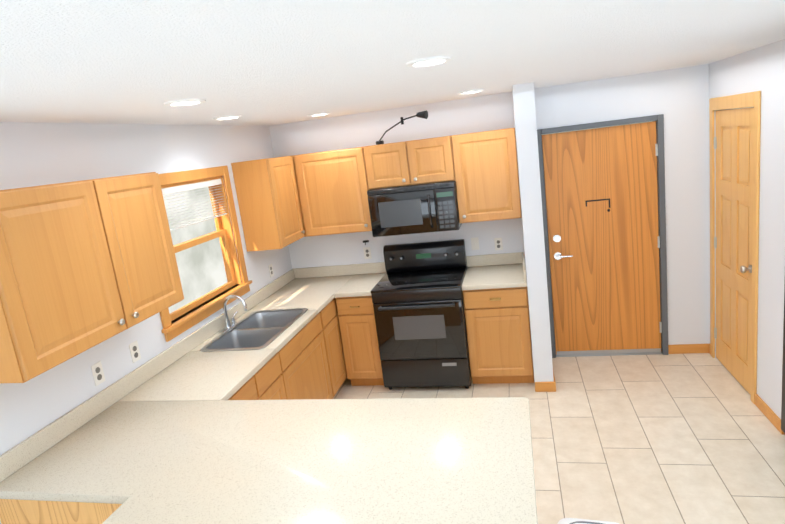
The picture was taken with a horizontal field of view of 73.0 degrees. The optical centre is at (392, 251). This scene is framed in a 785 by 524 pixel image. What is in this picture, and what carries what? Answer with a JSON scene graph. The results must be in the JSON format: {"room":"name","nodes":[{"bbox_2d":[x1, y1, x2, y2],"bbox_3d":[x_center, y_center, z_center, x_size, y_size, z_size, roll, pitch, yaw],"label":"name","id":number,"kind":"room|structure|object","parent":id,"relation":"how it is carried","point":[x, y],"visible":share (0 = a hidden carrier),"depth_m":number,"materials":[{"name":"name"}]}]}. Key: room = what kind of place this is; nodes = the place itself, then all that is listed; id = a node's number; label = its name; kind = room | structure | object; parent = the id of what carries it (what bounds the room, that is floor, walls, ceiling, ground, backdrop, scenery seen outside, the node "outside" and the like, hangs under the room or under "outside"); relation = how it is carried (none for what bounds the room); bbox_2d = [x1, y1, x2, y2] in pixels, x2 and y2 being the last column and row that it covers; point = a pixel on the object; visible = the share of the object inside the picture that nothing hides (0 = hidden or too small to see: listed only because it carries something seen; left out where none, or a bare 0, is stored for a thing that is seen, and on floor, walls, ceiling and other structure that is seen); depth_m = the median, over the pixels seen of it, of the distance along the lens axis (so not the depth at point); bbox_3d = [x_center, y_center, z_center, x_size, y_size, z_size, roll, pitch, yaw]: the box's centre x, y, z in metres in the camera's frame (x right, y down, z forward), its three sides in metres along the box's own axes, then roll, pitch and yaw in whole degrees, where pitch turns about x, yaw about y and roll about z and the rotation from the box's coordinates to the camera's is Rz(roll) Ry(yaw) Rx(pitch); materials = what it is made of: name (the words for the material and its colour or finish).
{"room":"kitchen","nodes":[
{"label":"kitchen","id":0,"kind":"room"},
{"bbox_2d":[0,122,291,523],"bbox_3d":[-1.817,0.750,1.979,0.120,2.420,7.180,-4,12,13],"label":"wall","id":1,"kind":"structure","parent":0,"point":[34,154],"depth_m":2.93,"materials":[{"name":"white paint"}]},
{"bbox_2d":[0,172,183,382],"bbox_3d":[-1.497,0.019,2.511,0.359,0.795,1.050,-4,12,13],"label":"upper cabinet","id":2,"kind":"object","parent":1,"relation":"attached to","point":[85,265],"visible":1,"depth_m":2.33,"materials":[{"name":"brown wood"}]},
{"bbox_2d":[91,361,104,385],"bbox_3d":[-1.560,0.647,2.812,0.007,0.114,0.070,-4,12,13],"label":"electrical outlet","id":3,"kind":"object","parent":1,"relation":"attached to","point":[98,373],"visible":1,"depth_m":2.81,"materials":[{"name":"white plastic"}]},
{"bbox_2d":[129,340,140,362],"bbox_3d":[-1.499,0.583,3.088,0.007,0.114,0.070,-4,12,13],"label":"electrical outlet","id":4,"kind":"object","parent":1,"relation":"attached to","point":[134,351],"visible":1,"depth_m":3.08,"materials":[{"name":"white plastic"}]},
{"bbox_2d":[158,165,252,341],"bbox_3d":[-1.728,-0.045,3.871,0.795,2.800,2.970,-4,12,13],"label":"window","id":5,"kind":"structure","parent":1,"relation":"in","point":[199,216],"depth_m":4.18,"materials":[{"name":"brown wood"}]},
{"bbox_2d":[231,156,304,251],"bbox_3d":[-1.040,-0.427,4.569,0.359,0.740,0.498,-4,12,13],"label":"upper cabinet","id":6,"kind":"object","parent":1,"relation":"attached to","point":[268,203],"visible":0.96,"depth_m":4.36,"materials":[{"name":"brown wood"}]},
{"bbox_2d":[268,264,273,276],"bbox_3d":[-1.110,0.173,4.849,0.007,0.114,0.070,-4,12,13],"label":"electrical outlet","id":7,"kind":"object","parent":1,"relation":"attached to","point":[271,270],"visible":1,"depth_m":4.84,"materials":[{"name":"white plastic"}]},
{"bbox_2d":[100,394,537,523],"bbox_3d":[-0.235,0.843,2.117,1.548,0.040,0.990,-4,12,13],"label":"countertop","id":8,"kind":"structure","parent":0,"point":[392,460],"depth_m":2.05,"materials":[{"name":"laminate"}]},
{"bbox_2d":[0,0,784,125],"bbox_3d":[0.267,-0.635,1.136,5.120,0.100,7.460,-4,12,13],"label":"ceiling","id":9,"kind":"structure","parent":0,"point":[264,62],"depth_m":1.80,"materials":[{"name":"white paint"}]},
{"bbox_2d":[163,99,205,105],"bbox_3d":[-0.969,-0.695,2.477,0.190,0.010,0.190,-4,12,13],"label":"recessed light","id":10,"kind":"object","parent":9,"relation":"in","point":[184,102],"visible":1,"depth_m":2.45,"materials":[{"name":"white"}]},
{"bbox_2d":[213,115,241,119],"bbox_3d":[-1.101,-0.894,3.542,0.190,0.010,0.190,-4,12,13],"label":"recessed light","id":11,"kind":"object","parent":9,"relation":"in","point":[227,117],"visible":1,"depth_m":3.50,"materials":[{"name":"white"}]},
{"bbox_2d":[307,112,329,116],"bbox_3d":[-0.595,-1.112,4.303,0.190,0.010,0.190,-4,12,13],"label":"recessed light","id":12,"kind":"object","parent":9,"relation":"in","point":[319,114],"visible":1,"depth_m":4.25,"materials":[{"name":"white"}]},
{"bbox_2d":[406,56,451,66],"bbox_3d":[0.148,-0.769,2.150,0.190,0.010,0.190,-4,12,13],"label":"recessed light","id":13,"kind":"object","parent":9,"relation":"in","point":[428,61],"visible":1,"depth_m":2.13,"materials":[{"name":"white"}]},
{"bbox_2d":[458,89,482,93],"bbox_3d":[0.580,-1.183,3.932,0.190,0.010,0.190,-4,12,13],"label":"recessed light","id":14,"kind":"object","parent":9,"relation":"in","point":[471,91],"visible":1,"depth_m":3.88,"materials":[{"name":"white"}]},
{"bbox_2d":[269,64,709,344],"bbox_3d":[0.872,-0.173,4.877,3.890,2.420,0.120,-4,12,13],"label":"wall","id":15,"kind":"structure","parent":0,"point":[678,98],"depth_m":4.55,"materials":[{"name":"white paint"}]},
{"bbox_2d":[290,147,371,236],"bbox_3d":[-0.655,-0.537,4.878,0.978,0.740,0.359,-4,12,13],"label":"upper cabinet","id":16,"kind":"object","parent":15,"relation":"attached to","point":[332,187],"visible":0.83,"depth_m":4.70,"materials":[{"name":"brown wood"}]},
{"bbox_2d":[363,247,371,258],"bbox_3d":[-0.241,0.014,5.099,0.070,0.114,0.007,-4,12,13],"label":"electrical outlet","id":17,"kind":"object","parent":15,"relation":"attached to","point":[367,252],"visible":1,"depth_m":5.10,"materials":[{"name":"white plastic"}]},
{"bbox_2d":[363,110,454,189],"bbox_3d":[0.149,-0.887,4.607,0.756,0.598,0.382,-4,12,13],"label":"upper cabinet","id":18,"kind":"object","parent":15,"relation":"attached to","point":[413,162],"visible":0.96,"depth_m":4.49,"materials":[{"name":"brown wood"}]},
{"bbox_2d":[375,110,428,144],"bbox_3d":[0.073,-1.045,4.484,0.489,0.224,0.184,-4,12,13],"label":"lamp","id":19,"kind":"object","parent":18,"relation":"on","point":[424,114],"depth_m":4.46,"materials":[{"name":"black metal"}]},
{"bbox_2d":[367,181,461,236],"bbox_3d":[0.203,-0.387,4.673,0.756,0.410,0.454,-4,12,13],"label":"microwave","id":20,"kind":"object","parent":18,"relation":"attached to","point":[418,208],"visible":1,"depth_m":4.50,"materials":[{"name":"black"}]},
{"bbox_2d":[471,237,478,249],"bbox_3d":[0.756,-0.072,4.856,0.070,0.114,0.012,-4,12,13],"label":"light switch","id":21,"kind":"object","parent":15,"relation":"attached to","point":[474,243],"visible":1,"depth_m":4.86,"materials":[{"name":"white plastic"}]},
{"bbox_2d":[451,128,521,222],"bbox_3d":[0.807,-0.649,4.528,0.518,0.740,0.359,-4,12,13],"label":"upper cabinet","id":22,"kind":"object","parent":15,"relation":"attached to","point":[486,174],"visible":1,"depth_m":4.38,"materials":[{"name":"brown wood"}]},
{"bbox_2d":[494,238,502,249],"bbox_3d":[0.963,-0.069,4.814,0.070,0.114,0.007,-4,12,13],"label":"electrical outlet","id":23,"kind":"object","parent":15,"relation":"attached to","point":[498,243],"visible":1,"depth_m":4.81,"materials":[{"name":"white plastic"}]},
{"bbox_2d":[542,121,661,354],"bbox_3d":[1.841,-0.051,4.627,0.910,2.017,0.102,-4,12,13],"label":"entry door","id":24,"kind":"structure","parent":15,"relation":"in","point":[601,189],"depth_m":4.62,"materials":[{"name":"brown wood"}]},
{"bbox_2d":[537,114,668,357],"bbox_3d":[1.845,-0.077,4.668,1.000,2.080,0.150,-4,12,13],"label":"door frame","id":25,"kind":"structure","parent":15,"relation":"attached to","point":[659,119],"depth_m":4.52,"materials":[{"name":"grey painted metal"}]},
{"bbox_2d":[668,344,709,353],"bbox_3d":[2.602,0.857,4.647,0.340,0.085,0.040,-4,12,13],"label":"baseboard","id":26,"kind":"structure","parent":15,"relation":"attached to","point":[680,348],"depth_m":4.65,"materials":[{"name":"brown wood"}]},
{"bbox_2d":[512,82,553,382],"bbox_3d":[1.166,-0.114,4.406,0.150,2.420,0.680,-4,12,13],"label":"wall","id":27,"kind":"structure","parent":0,"point":[523,96],"depth_m":4.06,"materials":[{"name":"white paint"}]},
{"bbox_2d":[552,371,555,391],"bbox_3d":[1.389,1.017,4.609,0.020,0.085,0.693,-4,12,13],"label":"baseboard","id":28,"kind":"structure","parent":27,"relation":"attached to","point":[553,383],"depth_m":4.28,"materials":[{"name":"brown wood"}]},
{"bbox_2d":[333,353,784,523],"bbox_3d":[0.573,1.817,1.632,5.120,0.100,7.460,-4,12,13],"label":"floor","id":29,"kind":"structure","parent":0,"point":[694,438],"depth_m":3.49,"materials":[{"name":"tile"}]},
{"bbox_2d":[0,499,121,523],"bbox_3d":[-0.509,1.296,2.386,2.145,0.879,0.712,-4,12,13],"label":"base cabinet","id":30,"kind":"object","parent":29,"relation":"on","point":[13,511],"depth_m":2.17,"materials":[{"name":"brown wood"}]},
{"bbox_2d":[228,298,346,399],"bbox_3d":[-0.899,0.993,4.125,0.620,0.879,2.566,-4,12,13],"label":"base cabinet","id":31,"kind":"object","parent":29,"relation":"on","point":[307,361],"visible":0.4,"depth_m":3.96,"materials":[{"name":"brown wood"}]},
{"bbox_2d":[0,264,351,502],"bbox_3d":[-1.021,0.574,3.677,0.660,0.140,3.288,-4,12,13],"label":"countertop","id":32,"kind":"structure","parent":31,"relation":"on","point":[172,434],"depth_m":2.71,"materials":[{"name":"laminate"}]},
{"bbox_2d":[218,295,247,333],"bbox_3d":[-1.160,0.438,3.936,0.210,0.256,0.242,-4,12,13],"label":"faucet","id":33,"kind":"object","parent":32,"relation":"on","point":[229,327],"depth_m":3.91,"materials":[{"name":"silver metal"}]},
{"bbox_2d":[200,295,307,351],"bbox_3d":[-1.006,0.520,3.867,0.528,0.426,0.830,-4,12,13],"label":"sink","id":34,"kind":"object","parent":32,"relation":"in","point":[260,329],"visible":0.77,"depth_m":3.89,"materials":[{"name":"silver metal"}]},
{"bbox_2d":[336,296,383,385],"bbox_3d":[-0.219,0.746,4.926,0.345,0.879,0.646,-4,12,13],"label":"base cabinet","id":35,"kind":"object","parent":29,"relation":"on","point":[357,323],"visible":0.65,"depth_m":4.64,"materials":[{"name":"brown wood"}]},
{"bbox_2d":[332,262,386,297],"bbox_3d":[-0.270,0.250,4.812,0.318,0.140,0.668,-4,12,13],"label":"countertop","id":36,"kind":"structure","parent":35,"relation":"on","point":[359,279],"depth_m":4.96,"materials":[{"name":"stone"}]},
{"bbox_2d":[370,239,471,389],"bbox_3d":[0.287,0.567,4.718,0.756,1.185,0.714,-4,12,13],"label":"range","id":37,"kind":"object","parent":29,"relation":"on","point":[417,301],"visible":1,"depth_m":4.48,"materials":[{"name":"black metal"}]},
{"bbox_2d":[462,287,533,383],"bbox_3d":[0.937,0.657,4.650,0.518,0.879,0.646,-4,12,13],"label":"base cabinet","id":38,"kind":"object","parent":29,"relation":"on","point":[497,320],"visible":0.92,"depth_m":4.36,"materials":[{"name":"brown wood"}]},
{"bbox_2d":[461,252,526,289],"bbox_3d":[0.875,0.160,4.549,0.518,0.140,0.645,-4,12,13],"label":"countertop","id":39,"kind":"structure","parent":38,"relation":"on","point":[496,271],"depth_m":4.59,"materials":[{"name":"stone"}]},
{"bbox_2d":[558,518,618,523],"bbox_3d":[0.717,1.349,1.845,0.242,0.692,0.360,-3,12,18],"label":"trash can","id":40,"kind":"object","parent":29,"relation":"on","point":[573,521],"visible":1,"depth_m":1.93,"materials":[{"name":"white plastic"}]},
{"bbox_2d":[781,284,784,432],"bbox_3d":[2.660,0.378,2.779,0.870,1.740,0.715,-4,12,13],"label":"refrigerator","id":41,"kind":"object","parent":29,"relation":"on","point":[783,402],"visible":0.91,"depth_m":3.28,"materials":[{"name":"black"}]},
{"bbox_2d":[709,39,784,418],"bbox_3d":[2.550,-0.157,3.764,0.120,2.420,1.300,-4,12,13],"label":"wall","id":42,"kind":"structure","parent":0,"point":[762,69],"depth_m":3.38,"materials":[{"name":"white paint"}]},
{"bbox_2d":[714,107,753,394],"bbox_3d":[2.536,-0.016,3.968,0.101,2.044,0.734,-4,12,13],"label":"closet door","id":43,"kind":"structure","parent":42,"relation":"in","point":[734,142],"depth_m":3.95,"materials":[{"name":"brown wood"}]},
{"bbox_2d":[709,91,760,403],"bbox_3d":[2.533,-0.058,3.958,0.018,2.155,0.860,-4,12,13],"label":"door frame","id":44,"kind":"structure","parent":42,"relation":"attached to","point":[749,99],"depth_m":3.68,"materials":[{"name":"brown wood"}]},
{"bbox_2d":[755,394,779,429],"bbox_3d":[2.534,1.081,3.585,0.013,0.085,0.350,-4,12,13],"label":"baseboard","id":45,"kind":"structure","parent":42,"relation":"attached to","point":[765,409],"depth_m":3.58,"materials":[{"name":"brown wood"}]},
{"bbox_2d":[778,419,784,434],"bbox_3d":[2.901,1.096,3.286,0.863,0.085,0.013,-4,12,13],"label":"baseboard","id":46,"kind":"structure","parent":42,"relation":"attached to","point":[779,420],"depth_m":3.40,"materials":[{"name":"brown wood"}]}
]}

